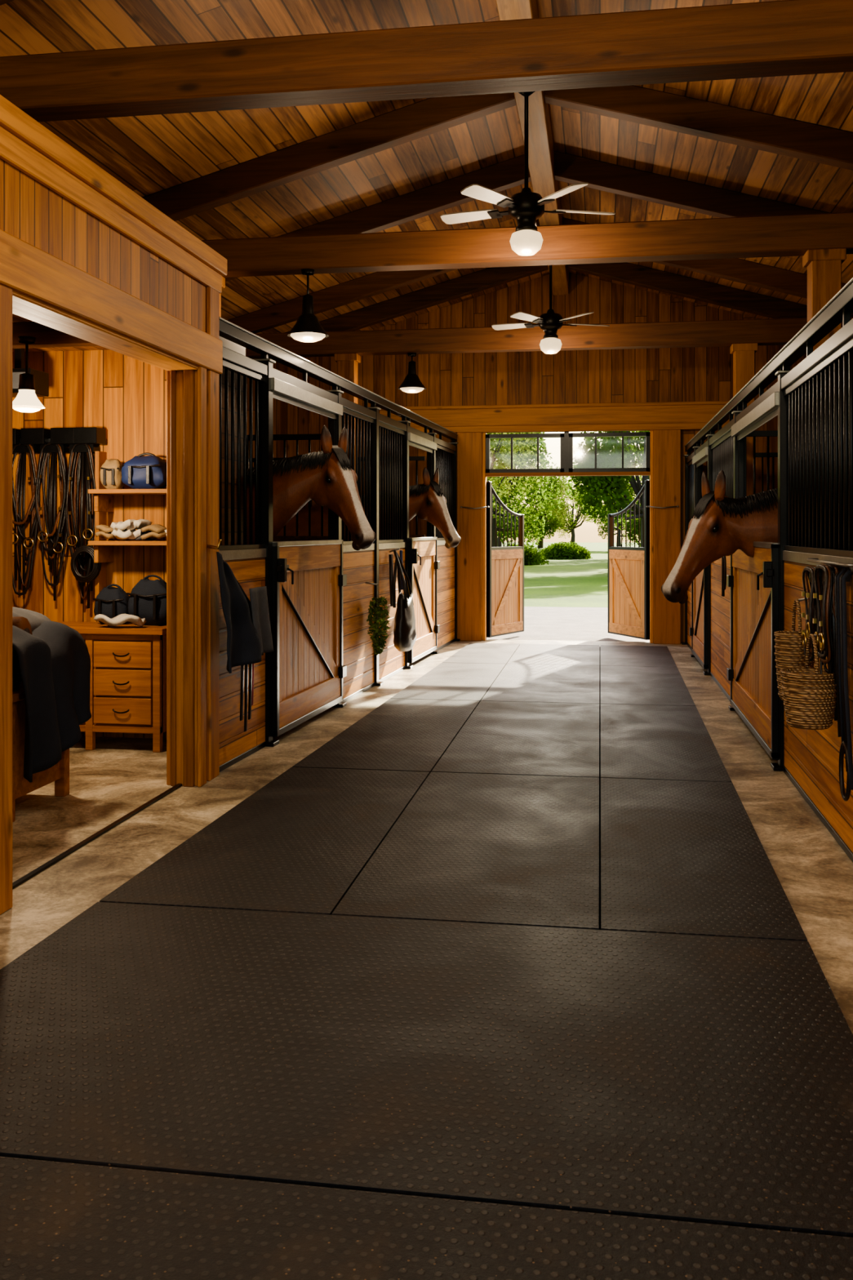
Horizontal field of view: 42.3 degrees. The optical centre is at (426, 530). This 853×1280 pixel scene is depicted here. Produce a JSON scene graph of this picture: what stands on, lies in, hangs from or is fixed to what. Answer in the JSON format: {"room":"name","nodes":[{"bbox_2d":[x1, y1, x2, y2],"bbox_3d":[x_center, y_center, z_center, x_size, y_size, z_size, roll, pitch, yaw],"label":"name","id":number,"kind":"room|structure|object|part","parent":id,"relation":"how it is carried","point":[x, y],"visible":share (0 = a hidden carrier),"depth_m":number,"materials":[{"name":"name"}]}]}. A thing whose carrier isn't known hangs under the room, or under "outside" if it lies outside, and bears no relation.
{"room":"horse stable","nodes":[
{"label":"horse stable","id":0,"kind":"room"},
{"bbox_2d":[12,313,109,352],"bbox_3d":[-2.882,-1.230,5.293,2.460,0.200,5.160,0,0,9],"label":"ceiling","id":1,"kind":"structure","parent":0,"point":[47,339],"depth_m":6.70,"materials":[{"name":"brown wood"}]},
{"bbox_2d":[12,336,44,412],"bbox_3d":[-2.337,-0.911,6.442,0.204,0.438,0.204,0,0,9],"label":"pendant lamp","id":2,"kind":"object","parent":1,"relation":"hanging from","point":[26,400],"visible":0.98,"depth_m":6.40,"materials":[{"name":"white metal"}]},
{"bbox_3d":[-2.337,-0.731,6.442,0.172,0.078,0.172,0,0,9],"label":"bulb glass","id":3,"kind":"part","parent":2,"relation":"part of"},
{"bbox_2d":[12,348,48,397],"bbox_3d":[-2.745,-1.095,7.388,0.320,0.370,0.258,0,0,9],"label":"wall speaker","id":4,"kind":"object","parent":1,"relation":"attached to","point":[41,379],"visible":0.39,"depth_m":7.39,"materials":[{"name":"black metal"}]},
{"bbox_2d":[0,158,245,738],"bbox_3d":[-3.037,-0.060,3.697,2.650,3.020,8.360,0,0,9],"label":"wall","id":5,"kind":"structure","parent":0,"point":[124,396],"depth_m":7.70,"materials":[{"name":"wood"}]},
{"bbox_2d":[12,426,106,445],"bbox_3d":[-2.714,-0.655,7.726,0.935,0.110,0.179,0,0,9],"label":"rack","id":6,"kind":"object","parent":5,"relation":"attached to","point":[90,435],"visible":0.82,"depth_m":7.61,"materials":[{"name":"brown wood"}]},
{"bbox_2d":[12,442,39,595],"bbox_3d":[-2.835,-0.093,7.759,0.265,1.100,0.132,0,0,9],"label":"bridle","id":7,"kind":"object","parent":6,"relation":"hanging from","point":[31,450],"visible":0.85,"depth_m":7.75,"materials":[{"name":"black leather"}]},
{"bbox_2d":[34,438,70,600],"bbox_3d":[-2.618,-0.076,7.725,0.240,1.134,0.132,0,0,9],"label":"bridle","id":8,"kind":"object","parent":6,"relation":"hanging from","point":[53,541],"visible":1,"depth_m":7.71,"materials":[{"name":"black leather"}]},
{"bbox_2d":[65,444,99,608],"bbox_3d":[-2.389,-0.050,7.689,0.232,1.186,0.132,0,0,9],"label":"bridle","id":9,"kind":"object","parent":6,"relation":"hanging from","point":[86,451],"visible":0.85,"depth_m":7.68,"materials":[{"name":"black leather"}]},
{"bbox_2d":[70,544,101,582],"bbox_3d":[-2.338,0.219,7.655,0.216,0.278,0.195,0,0,9],"label":"lead rope","id":10,"kind":"object","parent":5,"relation":"hanging from","point":[96,568],"visible":0.91,"depth_m":7.57,"materials":[{"name":"black leather"}]},
{"bbox_2d":[12,783,182,888],"bbox_3d":[-1.558,1.444,5.261,0.025,0.012,2.030,0,0,9],"label":"threshold","id":11,"kind":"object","parent":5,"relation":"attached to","point":[85,842],"depth_m":5.13,"materials":[{"name":"black metal"}]},
{"bbox_2d":[94,451,106,598],"bbox_3d":[-2.273,0.000,7.686,0.030,1.100,0.118,0,0,9],"label":"upright","id":12,"kind":"object","parent":5,"relation":"attached to","point":[100,456],"visible":0.5,"depth_m":7.64,"materials":[{"name":"brown wood"}]},
{"bbox_2d":[0,283,219,915],"bbox_3d":[-1.526,-0.015,5.313,0.212,2.930,2.502,0,0,9],"label":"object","id":13,"kind":"structure","parent":5,"relation":"attached to","point":[193,396],"depth_m":6.25,"materials":[{"name":"brown wood"}]},
{"bbox_2d":[0,94,226,373],"bbox_3d":[-1.891,-1.265,2.985,0.275,0.710,7.310,0,0,9],"label":"trim","id":14,"kind":"structure","parent":5,"relation":"attached to","point":[48,291],"depth_m":4.95,"materials":[{"name":"brown wood"}]},
{"bbox_2d":[88,488,166,511],"bbox_3d":[-1.812,-0.205,7.522,0.920,0.150,0.298,0,0,9],"label":"wall shelf","id":15,"kind":"object","parent":5,"relation":"attached to","point":[103,498],"depth_m":7.49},
{"bbox_2d":[99,458,124,488],"bbox_3d":[-2.148,-0.388,7.563,0.151,0.215,0.151,0,0,9],"label":"bag","id":16,"kind":"object","parent":15,"relation":"on","point":[110,473],"visible":0.78,"depth_m":7.50,"materials":[{"name":"fabric"}]},
{"bbox_2d":[121,452,166,488],"bbox_3d":[-1.909,-0.407,7.522,0.327,0.252,0.257,0,0,9],"label":"bag","id":17,"kind":"object","parent":15,"relation":"on","point":[140,472],"visible":0.92,"depth_m":7.43,"materials":[{"name":"blue fabric"}]},
{"bbox_2d":[88,540,166,563],"bbox_3d":[-1.812,0.145,7.522,0.920,0.150,0.298,0,0,9],"label":"wall shelf","id":18,"kind":"object","parent":5,"relation":"attached to","point":[103,549],"depth_m":7.49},
{"bbox_2d":[94,519,166,540],"bbox_3d":[-1.888,-0.007,7.514,0.763,0.145,0.239,0,0,9],"label":"folded towels","id":19,"kind":"object","parent":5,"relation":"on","point":[125,530],"visible":0.64,"depth_m":7.46,"materials":[{"name":"beige fabric"}]},
{"bbox_2d":[0,0,852,333],"bbox_3d":[0.373,-2.793,5.585,9.100,1.334,18.150,0,0,9],"label":"ceiling","id":20,"kind":"structure","parent":0,"point":[148,154],"depth_m":8.24,"materials":[{"name":"wood"}]},
{"bbox_2d":[0,0,852,121],"bbox_3d":[0.260,-2.674,4.869,8.800,1.448,0.180,0,0,9],"label":"ceiling beam","id":21,"kind":"structure","parent":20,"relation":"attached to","point":[784,37],"depth_m":4.83,"materials":[{"name":"brown wood"}]},
{"bbox_2d":[142,84,852,277],"bbox_3d":[0.765,-2.674,8.079,8.800,1.448,0.180,0,0,9],"label":"roof truss","id":22,"kind":"object","parent":20,"relation":"attached to","point":[788,235],"visible":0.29,"depth_m":8.03,"materials":[{"name":"brown wood"}]},
{"bbox_2d":[286,268,328,342],"bbox_3d":[-0.892,-1.691,8.290,0.316,0.538,0.316,0,0,9],"label":"pendant lamp","id":23,"kind":"object","parent":22,"relation":"hanging from","point":[308,328],"visible":1,"depth_m":8.23,"materials":[{"name":"brown metal"}]},
{"bbox_3d":[-0.892,-1.483,8.290,0.267,0.121,0.267,0,0,9],"label":"bulb glass","id":24,"kind":"part","parent":23,"relation":"part of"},
{"bbox_2d":[224,151,829,281],"bbox_3d":[1.045,-2.674,9.857,8.800,1.448,0.140,0,0,9],"label":"rafter","id":25,"kind":"object","parent":20,"relation":"attached to","point":[651,187],"visible":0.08,"depth_m":9.76,"materials":[{"name":"brown wood"}]},
{"bbox_2d":[495,0,568,294],"bbox_3d":[0.361,-3.230,5.511,0.200,0.300,18.000,0,0,9],"label":"ridge beam","id":26,"kind":"structure","parent":20,"relation":"attached to","point":[540,141],"depth_m":8.86,"materials":[{"name":"brown wood"}]},
{"bbox_2d":[440,91,615,256],"bbox_3d":[0.690,-2.487,7.629,1.222,1.185,1.183,0,0,9],"label":"ceiling fan","id":27,"kind":"object","parent":26,"relation":"hanging from","point":[526,206],"visible":0.89,"depth_m":7.52,"materials":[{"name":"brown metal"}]},
{"bbox_2d":[491,265,609,354],"bbox_3d":[1.275,-2.447,11.378,1.220,1.265,1.192,0,0,9],"label":"ceiling fan","id":28,"kind":"object","parent":26,"relation":"hanging from","point":[550,322],"visible":0.83,"depth_m":11.27,"materials":[{"name":"brown metal"}]},
{"bbox_2d":[226,217,852,358],"bbox_3d":[1.372,-2.674,11.932,8.800,1.448,0.180,0,0,9],"label":"roof truss","id":29,"kind":"object","parent":20,"relation":"attached to","point":[774,331],"visible":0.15,"depth_m":11.91,"materials":[{"name":"brown wood"}]},
{"bbox_2d":[397,352,426,393],"bbox_3d":[-0.159,-1.741,12.173,0.316,0.438,0.316,0,0,9],"label":"pendant lamp","id":30,"kind":"object","parent":29,"relation":"hanging from","point":[411,384],"visible":1,"depth_m":12.11,"materials":[{"name":"brown metal"}]},
{"bbox_3d":[-0.159,-1.583,12.173,0.267,0.121,0.267,0,0,9],"label":"bulb glass","id":31,"kind":"part","parent":30,"relation":"part of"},
{"bbox_2d":[251,262,852,359],"bbox_3d":[1.574,-2.674,13.216,8.800,1.448,0.140,0,0,9],"label":"rafter","id":32,"kind":"object","parent":20,"relation":"attached to","point":[730,297],"visible":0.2,"depth_m":13.10,"materials":[{"name":"brown wood"}]},
{"bbox_2d":[0,639,852,1033],"bbox_3d":[0.373,1.510,5.585,8.800,0.120,18.150,0,0,9],"label":"floor","id":33,"kind":"structure","parent":0,"point":[108,782],"depth_m":5.62,"materials":[{"name":"concrete"}]},
{"bbox_2d":[12,682,69,822],"bbox_3d":[-2.441,1.130,5.815,0.910,0.640,0.670,0,0,9],"label":"rack","id":34,"kind":"object","parent":33,"relation":"on","point":[59,773],"visible":0.27,"depth_m":5.61,"materials":[{"name":"brown wood"}]},
{"bbox_2d":[12,616,32,682],"bbox_3d":[-2.492,0.630,5.808,0.770,0.360,0.300,0,0,9],"label":"saddle","id":35,"kind":"object","parent":34,"relation":"on","point":[20,622],"visible":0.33,"depth_m":5.75,"materials":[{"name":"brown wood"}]},
{"bbox_2d":[12,606,51,691],"bbox_3d":[-2.346,0.643,5.834,0.694,0.495,0.625,0,0,9],"label":"blanket","id":36,"kind":"object","parent":34,"relation":"on","point":[35,619],"visible":0.16,"depth_m":5.90,"materials":[{"name":"fabric"}]},
{"bbox_2d":[12,621,91,782],"bbox_3d":[-2.204,0.854,5.769,0.796,0.771,0.744,0,0,9],"label":"blanket","id":37,"kind":"object","parent":34,"relation":"on","point":[55,660],"visible":0.93,"depth_m":5.60,"materials":[{"name":"fabric"}]},
{"bbox_2d":[54,621,166,752],"bbox_3d":[-2.175,1.045,7.467,1.000,0.810,0.465,0,0,9],"label":"dresser","id":38,"kind":"object","parent":33,"relation":"on","point":[128,673],"visible":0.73,"depth_m":7.24,"materials":[{"name":"brown wood"}]},
{"bbox_2d":[93,583,129,624],"bbox_3d":[-2.151,0.502,7.559,0.251,0.273,0.208,0,0,9],"label":"bag","id":39,"kind":"object","parent":38,"relation":"on","point":[111,602],"visible":0.79,"depth_m":7.49,"materials":[{"name":"black fabric"}]},
{"bbox_2d":[93,613,146,626],"bbox_3d":[-2.026,0.592,7.265,0.314,0.084,0.162,0,0,9],"label":"cloth","id":40,"kind":"object","parent":38,"relation":"on","point":[121,619],"visible":1,"depth_m":7.22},
{"bbox_2d":[126,574,166,625],"bbox_3d":[-1.860,0.469,7.470,0.321,0.340,0.248,0,0,9],"label":"canvas bag","id":41,"kind":"object","parent":38,"relation":"on","point":[147,600],"visible":0.81,"depth_m":7.38,"materials":[{"name":"black fabric"}]},
{"bbox_2d":[219,276,225,317],"bbox_3d":[-1.704,-0.255,8.468,0.260,3.410,0.200,0,0,9],"label":"timber post","id":42,"kind":"object","parent":33,"relation":"on","point":[223,277],"visible":0.09,"depth_m":8.52,"materials":[{"name":"brown wood"}]},
{"bbox_2d":[246,433,345,541],"bbox_3d":[-2.016,0.275,10.441,2.570,2.350,0.080,0,0,9],"label":"wall","id":43,"kind":"structure","parent":33,"relation":"on","point":[275,437],"depth_m":10.29,"materials":[{"name":"brown wood"}]},
{"bbox_2d":[246,425,376,551],"bbox_3d":[-1.891,0.349,8.296,3.146,2.234,0.848,0,0,6],"label":"horse","id":44,"kind":"object","parent":33,"relation":"on","point":[327,477],"visible":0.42,"depth_m":8.00},
{"bbox_2d":[253,456,425,537],"bbox_3d":[-1.405,0.275,13.584,2.800,2.350,0.080,0,0,9],"label":"wall","id":45,"kind":"structure","parent":33,"relation":"on","point":[411,458],"depth_m":13.37,"materials":[{"name":"brown wood"}]},
{"bbox_2d":[219,316,460,746],"bbox_3d":[-0.445,0.089,10.555,0.147,2.722,8.195,0,0,12],"label":"stall front frame","id":46,"kind":"object","parent":33,"relation":"on","point":[279,385],"visible":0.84,"depth_m":8.54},
{"bbox_2d":[219,359,266,772],"bbox_3d":[-1.191,0.205,7.002,0.100,2.490,0.847,0,0,9],"label":"grille panel","id":47,"kind":"object","parent":46,"relation":"attached to","point":[246,562],"depth_m":6.99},
{"bbox_2d":[206,538,273,731],"bbox_3d":[-1.087,0.640,6.681,0.151,1.182,0.902,0,0,15],"label":"horse blanket","id":48,"kind":"object","parent":47,"relation":"hanging from","point":[249,635],"visible":1,"depth_m":6.61,"materials":[{"name":"fabric"}]},
{"bbox_2d":[272,539,346,737],"bbox_3d":[-0.869,0.737,8.279,0.172,1.325,1.640,0,0,9],"label":"door","id":49,"kind":"structure","parent":46,"relation":"attached to","point":[308,580],"depth_m":8.17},
{"bbox_2d":[341,407,374,702],"bbox_3d":[-0.630,0.205,9.720,0.116,2.490,1.196,0,0,9],"label":"grille panel","id":50,"kind":"object","parent":46,"relation":"attached to","point":[358,566],"depth_m":9.76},
{"bbox_2d":[365,582,391,655],"bbox_3d":[-0.435,0.794,9.941,0.228,0.664,0.326,0,0,-11],"label":"herb bundle","id":51,"kind":"object","parent":46,"relation":"hanging from","point":[377,644],"visible":1,"depth_m":9.90,"materials":[{"name":"plant"}]},
{"bbox_2d":[378,421,405,681],"bbox_3d":[-0.371,0.205,10.978,0.118,2.490,1.226,0,0,9],"label":"grille panel","id":52,"kind":"object","parent":46,"relation":"attached to","point":[391,661],"depth_m":10.97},
{"bbox_2d":[388,548,416,651],"bbox_3d":[-0.234,0.676,10.897,0.267,1.008,0.611,0,0,9],"label":"tote","id":53,"kind":"object","parent":46,"relation":"hanging from","point":[404,629],"visible":1,"depth_m":10.72,"materials":[{"name":"fabric"}]},
{"bbox_2d":[408,537,439,662],"bbox_3d":[-0.033,0.737,12.329,0.161,1.325,1.410,0,0,9],"label":"door","id":54,"kind":"structure","parent":46,"relation":"attached to","point":[424,564],"depth_m":12.36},
{"bbox_2d":[435,444,455,650],"bbox_3d":[0.207,0.205,13.779,0.128,2.490,1.446,0,0,9],"label":"grille panel","id":55,"kind":"object","parent":46,"relation":"attached to","point":[444,456],"depth_m":13.87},
{"bbox_2d":[333,353,360,541],"bbox_3d":[-0.880,-0.255,12.286,0.260,3.410,0.200,0,0,9],"label":"timber post","id":56,"kind":"object","parent":33,"relation":"on","point":[347,363],"visible":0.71,"depth_m":12.19,"materials":[{"name":"brown wood"}]},
{"bbox_2d":[276,466,461,548],"bbox_3d":[-1.159,0.380,12.534,3.154,2.172,0.848,0,0,6],"label":"horse","id":57,"kind":"object","parent":33,"relation":"on","point":[427,501],"visible":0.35,"depth_m":12.22},
{"bbox_2d":[599,673,600,929],"bbox_3d":[0.433,1.447,6.664,2.834,0.006,14.480,0,0,9],"label":"mat underlay","id":58,"kind":"object","parent":33,"relation":"on","point":[599,673],"visible":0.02,"depth_m":5.85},
{"bbox_2d":[99,767,430,915],"bbox_3d":[-0.621,1.435,5.382,0.912,0.018,2.440,0,0,9],"label":"rubber floor mat","id":59,"kind":"object","parent":58,"relation":"on","point":[299,843],"visible":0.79,"depth_m":4.93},
{"bbox_2d":[292,698,479,772],"bbox_3d":[-0.182,1.435,7.947,0.843,0.018,2.735,0,0,9],"label":"rubber floor mat","id":60,"kind":"object","parent":58,"relation":"on","point":[409,735],"visible":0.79,"depth_m":7.56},
{"bbox_2d":[0,902,852,1237],"bbox_3d":[-0.119,1.435,3.223,2.667,0.018,1.640,0,0,9],"label":"rubber floor mat","id":61,"kind":"object","parent":58,"relation":"on","point":[705,1079],"visible":1,"depth_m":2.94,"materials":[{"name":"rubber"}]},
{"bbox_2d":[0,1156,852,1279],"bbox_3d":[-0.526,1.435,0.958,2.732,0.018,2.930,0,0,9],"label":"rubber floor mat","id":62,"kind":"object","parent":58,"relation":"on","point":[59,1220],"visible":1,"depth_m":2.21,"materials":[{"name":"rubber"}]},
{"bbox_2d":[390,662,506,701],"bbox_3d":[0.272,1.435,10.584,0.766,0.018,2.585,0,0,9],"label":"rubber floor mat","id":63,"kind":"object","parent":58,"relation":"on","point":[446,681],"visible":0.79,"depth_m":10.32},
{"bbox_2d":[332,772,599,929],"bbox_3d":[0.323,1.435,5.234,0.982,0.018,2.440,0,0,9],"label":"rubber floor mat","id":64,"kind":"object","parent":58,"relation":"on","point":[521,850],"visible":0.86,"depth_m":4.81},
{"bbox_2d":[442,643,519,664],"bbox_3d":[0.674,1.435,12.905,0.694,0.018,2.095,0,0,9],"label":"rubber floor mat","id":65,"kind":"object","parent":58,"relation":"on","point":[480,653],"visible":0.86,"depth_m":12.71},
{"bbox_2d":[431,701,599,777],"bbox_3d":[0.727,1.435,7.804,0.982,0.018,2.735,0,0,9],"label":"rubber floor mat","id":66,"kind":"object","parent":58,"relation":"on","point":[498,737],"visible":0.93,"depth_m":7.42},
{"bbox_2d":[480,663,599,703],"bbox_3d":[1.143,1.435,10.447,0.982,0.018,2.585,0,0,9],"label":"rubber floor mat","id":67,"kind":"object","parent":58,"relation":"on","point":[517,682],"visible":0.93,"depth_m":10.16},
{"bbox_2d":[506,644,599,665],"bbox_3d":[1.509,1.435,12.773,0.982,0.018,2.095,0,0,9],"label":"rubber floor mat","id":68,"kind":"object","parent":58,"relation":"on","point":[526,654],"visible":0.93,"depth_m":12.62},
{"bbox_2d":[600,644,676,666],"bbox_3d":[2.405,1.435,12.632,0.815,0.018,2.095,0,0,9],"label":"rubber floor mat","id":69,"kind":"object","parent":58,"relation":"on","point":[610,655],"visible":0.93,"depth_m":12.54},
{"bbox_2d":[600,665,695,706],"bbox_3d":[2.028,1.435,10.308,0.793,0.018,2.585,0,0,9],"label":"rubber floor mat","id":70,"kind":"object","parent":58,"relation":"on","point":[620,685],"visible":0.93,"depth_m":10.05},
{"bbox_2d":[600,703,732,782],"bbox_3d":[1.598,1.435,7.667,0.766,0.018,2.735,0,0,9],"label":"rubber floor mat","id":71,"kind":"object","parent":58,"relation":"on","point":[638,741],"visible":0.93,"depth_m":7.33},
{"bbox_2d":[600,777,807,941],"bbox_3d":[1.179,1.435,5.099,0.737,0.018,2.440,0,0,9],"label":"rubber floor mat","id":72,"kind":"object","parent":58,"relation":"on","point":[682,857],"visible":0.86,"depth_m":4.68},
{"bbox_2d":[661,470,777,604],"bbox_3d":[3.244,0.525,7.539,3.210,1.883,0.862,0,0,12],"label":"horse","id":73,"kind":"object","parent":33,"relation":"on","point":[719,526],"visible":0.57,"depth_m":7.57},
{"bbox_2d":[730,342,758,495],"bbox_3d":[3.348,-0.255,11.621,0.260,3.410,0.200,0,0,9],"label":"timber post","id":74,"kind":"object","parent":33,"relation":"on","point":[744,354],"visible":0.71,"depth_m":11.53,"materials":[{"name":"brown wood"}]},
{"bbox_2d":[681,277,852,771],"bbox_3d":[2.136,0.184,6.446,0.145,2.532,15.520,0,0,9],"label":"stall front frame","id":75,"kind":"object","parent":33,"relation":"on","point":[771,403],"visible":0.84,"depth_m":6.66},
{"bbox_2d":[686,460,694,649],"bbox_3d":[3.238,0.300,13.369,0.060,2.300,1.330,0,0,9],"label":"grille panel","id":76,"kind":"object","parent":75,"relation":"attached to","point":[691,467],"depth_m":13.62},
{"bbox_2d":[688,566,707,669],"bbox_3d":[2.924,0.737,11.900,0.143,1.325,1.560,0,0,9],"label":"door","id":77,"kind":"structure","parent":75,"relation":"attached to","point":[698,631],"depth_m":11.80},
{"bbox_2d":[710,430,733,701],"bbox_3d":[2.708,0.300,10.001,0.060,2.300,2.110,0,0,9],"label":"grille panel","id":78,"kind":"object","parent":75,"relation":"attached to","point":[723,449],"depth_m":10.10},
{"bbox_2d":[721,555,726,596],"bbox_3d":[2.499,0.357,9.224,0.053,0.385,0.137,0,0,9],"label":"halter","id":79,"kind":"object","parent":75,"relation":"hanging from","point":[723,558],"visible":0.91,"depth_m":9.22,"materials":[{"name":"black leather"}]},
{"bbox_2d":[727,541,777,759],"bbox_3d":[2.283,0.737,7.825,0.143,1.325,2.210,0,0,9],"label":"door","id":80,"kind":"structure","parent":75,"relation":"attached to","point":[753,582],"depth_m":7.58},
{"bbox_2d":[773,597,814,700],"bbox_3d":[1.813,0.567,5.398,0.197,0.526,0.215,0,0,-42],"label":"wicker basket","id":81,"kind":"object","parent":75,"relation":"attached to","point":[789,652],"visible":0.5,"depth_m":5.34,"materials":[{"name":"wicker"}]},
{"bbox_2d":[780,632,836,729],"bbox_3d":[1.721,0.657,4.953,0.247,0.446,0.247,0,0,-36],"label":"wicker basket","id":82,"kind":"object","parent":75,"relation":"attached to","point":[809,696],"visible":0.94,"depth_m":4.86,"materials":[{"name":"wicker"}]},
{"bbox_2d":[801,566,827,667],"bbox_3d":[1.848,0.428,5.189,0.132,0.518,0.231,0,0,9],"label":"bridle","id":83,"kind":"object","parent":75,"relation":"attached to","point":[811,613],"visible":0.4,"depth_m":5.16,"materials":[{"name":"black leather"}]},
{"bbox_2d":[806,558,852,800],"bbox_3d":[1.847,0.647,5.049,0.060,1.020,0.864,0,0,9],"label":"straps","id":84,"kind":"object","parent":75,"relation":"hanging from","point":[842,714],"visible":1,"depth_m":4.71,"materials":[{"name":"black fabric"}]},
{"bbox_2d":[813,564,849,683],"bbox_3d":[1.801,0.433,4.889,0.132,0.566,0.247,0,0,9],"label":"bridle","id":85,"kind":"object","parent":75,"relation":"hanging from","point":[826,642],"visible":0.77,"depth_m":4.84,"materials":[{"name":"black leather"}]},
{"bbox_2d":[802,248,846,351],"bbox_3d":[2.800,-0.255,7.759,0.260,3.410,0.200,0,0,9],"label":"timber post","id":86,"kind":"object","parent":33,"relation":"on","point":[824,266],"visible":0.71,"depth_m":7.67,"materials":[{"name":"brown wood"}]},
{"bbox_2d":[246,272,806,643],"bbox_3d":[1.770,-0.975,14.461,8.800,4.850,0.120,0,0,9],"label":"wall","id":87,"kind":"structure","parent":0,"point":[692,374],"depth_m":14.42,"materials":[{"name":"brown wood"}]},
{"bbox_2d":[486,480,524,637],"bbox_3d":[1.082,0.378,15.092,0.060,2.084,1.053,0,0,31],"label":"door","id":88,"kind":"structure","parent":87,"relation":"in","point":[504,565],"depth_m":15.00,"materials":[{"name":"wood"}]},
{"bbox_2d":[485,433,564,472],"bbox_3d":[1.294,-1.015,14.490,1.030,0.510,0.090,0,0,9],"label":"window","id":89,"kind":"structure","parent":87,"relation":"in","point":[561,436],"depth_m":14.45,"materials":[{"name":"black metal"}]},
{"bbox_2d":[379,400,729,644],"bbox_3d":[1.760,-0.095,14.396,4.800,3.090,0.290,0,0,9],"label":"trim","id":90,"kind":"structure","parent":87,"relation":"attached to","point":[665,420],"depth_m":14.26,"materials":[{"name":"brown wood"}]},
{"bbox_2d":[485,431,650,476],"bbox_3d":[1.837,-1.008,14.405,2.130,0.585,0.130,0,0,9],"label":"trim","id":91,"kind":"structure","parent":87,"relation":"attached to","point":[566,473],"depth_m":14.35,"materials":[{"name":"black metal"}]},
{"bbox_2d":[460,505,678,509],"bbox_3d":[1.837,-0.302,14.308,2.801,0.040,0.120,0,0,9],"label":"rods","id":92,"kind":"object","parent":87,"relation":"attached to","point":[647,505],"visible":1,"depth_m":14.09,"materials":[{"name":"metal"}]},
{"bbox_2d":[568,431,650,471],"bbox_3d":[2.375,-1.015,14.320,1.040,0.510,0.090,0,0,9],"label":"window","id":93,"kind":"structure","parent":87,"relation":"in","point":[647,434],"depth_m":14.28,"materials":[{"name":"black metal"}]},
{"bbox_2d":[608,479,649,639],"bbox_3d":[2.715,0.378,14.812,0.060,2.084,1.053,0,0,-19],"label":"door","id":94,"kind":"structure","parent":87,"relation":"in","point":[628,567],"depth_m":14.71,"materials":[{"name":"wood"}]},
{"bbox_2d":[746,430,777,493],"bbox_3d":[4.120,0.275,9.778,2.700,2.350,0.080,0,0,9],"label":"wall","id":95,"kind":"structure","parent":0,"point":[768,433],"depth_m":9.94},
{"bbox_2d":[755,452,777,492],"bbox_3d":[4.571,0.275,12.643,2.700,2.350,0.080,0,0,9],"label":"wall","id":96,"kind":"structure","parent":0,"point":[773,455],"depth_m":12.73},
{"bbox_2d":[782,337,852,862],"bbox_3d":[1.973,0.300,5.333,0.060,2.300,2.660,0,0,9],"label":"horse stall front","id":97,"kind":"object","parent":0,"point":[820,402],"depth_m":5.59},
{"label":"outside","id":98,"kind":"structure","parent":0,"visible":0},
{"bbox_2d":[486,606,649,641],"bbox_3d":[1.823,1.530,18.011,26.000,0.100,6.850,0,0,9],"label":"pavement","id":99,"kind":"structure","parent":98,"point":[540,623],"depth_m":17.00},
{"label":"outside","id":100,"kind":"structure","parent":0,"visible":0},
{"bbox_2d":[502,542,638,607],"bbox_3d":[12.555,1.530,79.768,180.000,0.100,118.500,0,0,9],"label":"lawn","id":101,"kind":"structure","parent":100,"point":[562,583],"depth_m":33.02,"materials":[{"name":"green plant"}]},
{"bbox_2d":[494,476,528,546],"bbox_3d":[5.211,-1.530,81.197,4.555,6.055,4.803,0,0,-11],"label":"tree","id":102,"kind":"object","parent":101,"relation":"on","point":[522,504],"visible":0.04,"depth_m":80.84,"materials":[{"name":"green plant"}]},
{"bbox_2d":[486,432,543,518],"bbox_3d":[1.306,-2.007,38.258,5.477,7.016,4.677,0,0,-41],"label":"tree","id":103,"kind":"object","parent":101,"relation":"on","point":[501,446],"visible":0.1,"depth_m":38.38,"materials":[{"name":"green plant"}]},
{"bbox_2d":[502,542,549,564],"bbox_3d":[3.895,1.043,48.011,2.921,1.040,2.209,0,0,9],"label":"bush","id":104,"kind":"object","parent":101,"relation":"on","point":[531,557],"visible":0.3,"depth_m":47.39,"materials":[{"name":"green plant"}]},
{"bbox_2d":[489,431,566,548],"bbox_3d":[3.359,-2.910,54.040,6.975,8.832,5.763,0,0,10],"label":"tree","id":105,"kind":"object","parent":101,"relation":"on","point":[531,526],"visible":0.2,"depth_m":54.03,"materials":[{"name":"green plant"}]},
{"bbox_2d":[511,462,572,548],"bbox_3d":[9.522,-2.166,92.484,4.871,7.335,5.764,0,0,34],"label":"tree","id":106,"kind":"object","parent":101,"relation":"on","point":[547,527],"visible":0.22,"depth_m":91.39,"materials":[{"name":"green plant"}]},
{"bbox_2d":[540,541,592,559],"bbox_3d":[7.239,1.044,57.576,2.872,1.012,2.154,0,0,9],"label":"bush","id":107,"kind":"object","parent":101,"relation":"on","point":[561,550],"visible":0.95,"depth_m":56.98,"materials":[{"name":"green plant"}]},
{"bbox_2d":[544,475,598,544],"bbox_3d":[12.005,-1.552,90.538,4.655,6.100,4.239,0,0,1],"label":"tree","id":108,"kind":"object","parent":101,"relation":"on","point":[561,522],"visible":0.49,"depth_m":90.39,"materials":[{"name":"green plant"}]},
{"bbox_2d":[563,431,649,546],"bbox_3d":[8.016,-2.403,39.188,6.170,7.813,5.098,0,0,-11],"label":"tree","id":109,"kind":"object","parent":101,"relation":"on","point":[599,486],"visible":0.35,"depth_m":38.49,"materials":[{"name":"green plant"}]},
{"bbox_2d":[586,482,640,546],"bbox_3d":[14.174,-1.317,81.585,4.465,5.629,4.234,0,0,21],"label":"tree","id":110,"kind":"object","parent":101,"relation":"on","point":[606,526],"visible":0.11,"depth_m":81.22,"materials":[{"name":"green plant"}]},
{"bbox_2d":[595,431,649,529],"bbox_3d":[12.699,-3.454,58.949,7.521,9.927,7.740,0,0,-12],"label":"tree","id":111,"kind":"object","parent":101,"relation":"on","point":[637,442],"visible":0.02,"depth_m":58.89,"materials":[{"name":"green plant"}]}
]}

